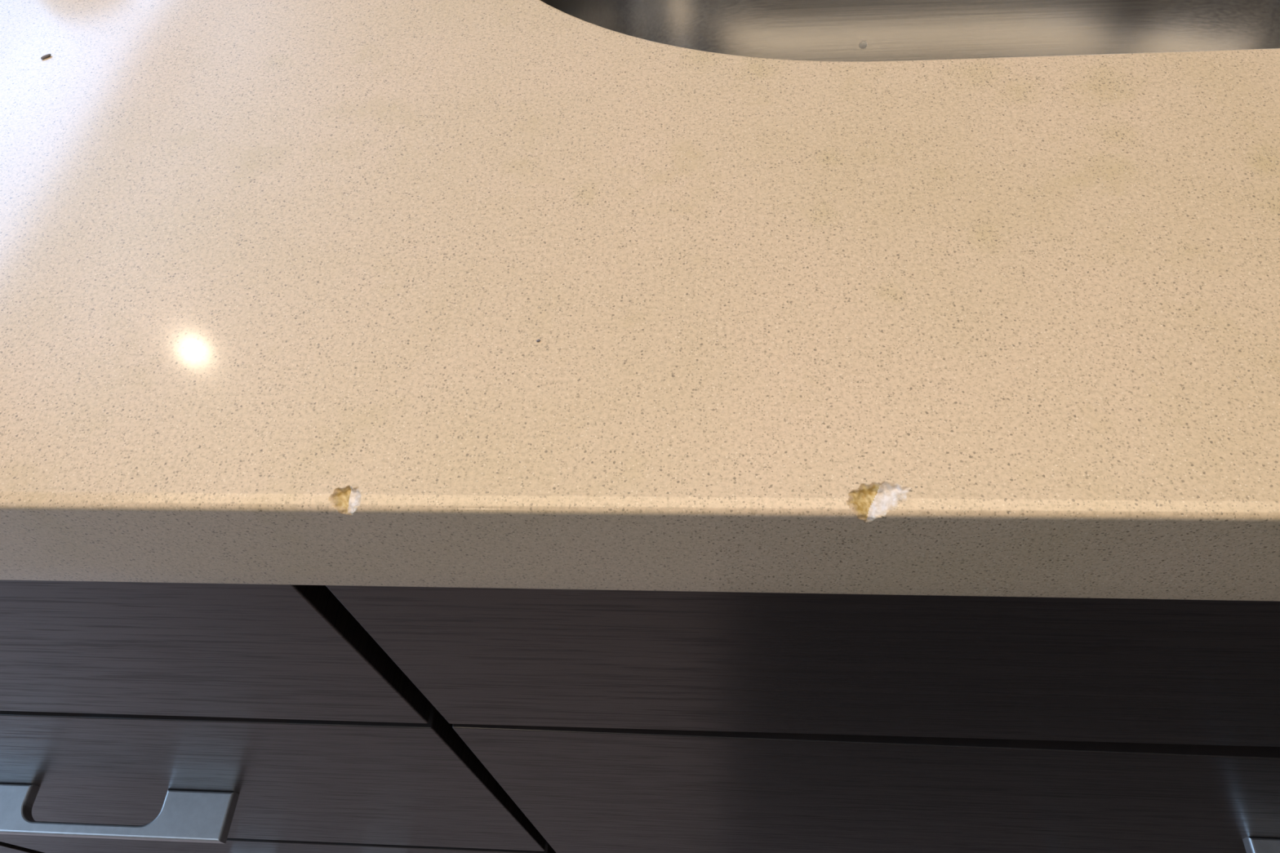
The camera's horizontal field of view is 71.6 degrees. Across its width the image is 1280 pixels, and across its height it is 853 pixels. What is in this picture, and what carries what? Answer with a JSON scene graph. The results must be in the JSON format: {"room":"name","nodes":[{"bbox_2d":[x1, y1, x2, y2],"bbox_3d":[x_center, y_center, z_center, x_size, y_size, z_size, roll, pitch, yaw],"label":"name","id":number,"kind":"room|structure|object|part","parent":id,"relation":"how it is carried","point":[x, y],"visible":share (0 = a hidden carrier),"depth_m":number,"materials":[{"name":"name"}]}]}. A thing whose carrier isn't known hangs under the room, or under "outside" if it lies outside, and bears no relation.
{"room":"kitchen","nodes":[
{"label":"kitchen","id":0,"kind":"room"},
{"bbox_3d":[0.708,-0.195,1.384,5.400,0.100,7.200,0,56,5],"label":"floor","id":1,"kind":"structure","parent":0,"visible":0},
{"bbox_2d":[0,841,44,852],"bbox_3d":[-0.574,0.039,0.737,0.345,0.889,0.588,0,56,5],"label":"base cabinet","id":2,"kind":"object","parent":1,"relation":"on","point":[5,847],"visible":0.02,"depth_m":0.60,"materials":[{"name":"brown wood"}]},
{"bbox_2d":[0,580,555,852],"bbox_3d":[-0.216,0.040,0.707,0.368,0.889,0.588,0,56,5],"label":"base cabinet","id":3,"kind":"object","parent":1,"relation":"on","point":[135,717],"visible":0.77,"depth_m":0.31,"materials":[{"name":"brown wood"}]},
{"bbox_3d":[-0.242,0.171,0.394,0.126,0.006,0.020,0,56,5],"label":"handle","id":4,"kind":"part","parent":3,"relation":"part of","materials":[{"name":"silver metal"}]},
{"bbox_3d":[-0.254,0.050,0.248,0.366,0.132,0.019,0,56,5],"label":"drawer","id":5,"kind":"part","parent":3,"relation":"part of","materials":[{"name":"brown wood"}]},
{"bbox_3d":[-0.241,0.159,0.411,0.366,0.250,0.019,0,56,5],"label":"drawer","id":6,"kind":"part","parent":3,"relation":"part of","materials":[{"name":"brown wood"}]},
{"bbox_3d":[-0.220,0.341,0.682,0.363,0.384,0.019,0,56,5],"label":"drawer","id":7,"kind":"part","parent":3,"relation":"part of","materials":[{"name":"brown wood"}]},
{"bbox_2d":[325,585,1279,852],"bbox_3d":[0.344,0.040,0.659,0.756,0.889,0.588,0,56,5],"label":"base cabinet","id":8,"kind":"object","parent":1,"relation":"on","point":[614,721],"visible":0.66,"depth_m":0.25,"materials":[{"name":"brown wood"}]},
{"bbox_3d":[0.307,0.050,0.201,0.747,0.131,0.019,0,56,5],"label":"drawer","id":9,"kind":"part","parent":8,"relation":"part of","materials":[{"name":"brown wood"}]},
{"bbox_3d":[0.319,0.165,0.371,0.751,0.271,0.019,0,56,5],"label":"drawer","id":10,"kind":"part","parent":8,"relation":"part of","materials":[{"name":"brown wood"}]},
{"bbox_3d":[0.316,0.181,0.360,0.126,0.006,0.020,0,56,5],"label":"handle","id":11,"kind":"part","parent":8,"relation":"part of","materials":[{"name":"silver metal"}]},
{"bbox_3d":[1.102,0.041,0.595,0.762,0.889,0.588,0,56,5],"label":"cabinet","id":12,"kind":"object","parent":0,"visible":0},
{"bbox_2d":[0,0,1279,601],"bbox_3d":[0.349,-0.394,0.394,2.250,0.030,1.000,0,56,5],"label":"countertop","id":13,"kind":"structure","parent":12,"relation":"on","point":[281,281],"depth_m":0.16,"materials":[{"name":"stone"}]},
{"bbox_2d":[40,53,51,59],"bbox_3d":[-0.142,-0.088,0.211,0.003,0.001,0.001,-25,58,-12],"label":"crumb","id":14,"kind":"object","parent":13,"relation":"on","point":[45,56],"visible":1,"depth_m":0.21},
{"bbox_2d":[540,0,1279,61],"bbox_3d":[0.157,-0.115,0.379,0.434,0.227,0.318,0,56,5],"label":"sink","id":15,"kind":"object","parent":13,"relation":"in","point":[815,30],"visible":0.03,"depth_m":0.46,"materials":[{"name":"metal"}]}
]}

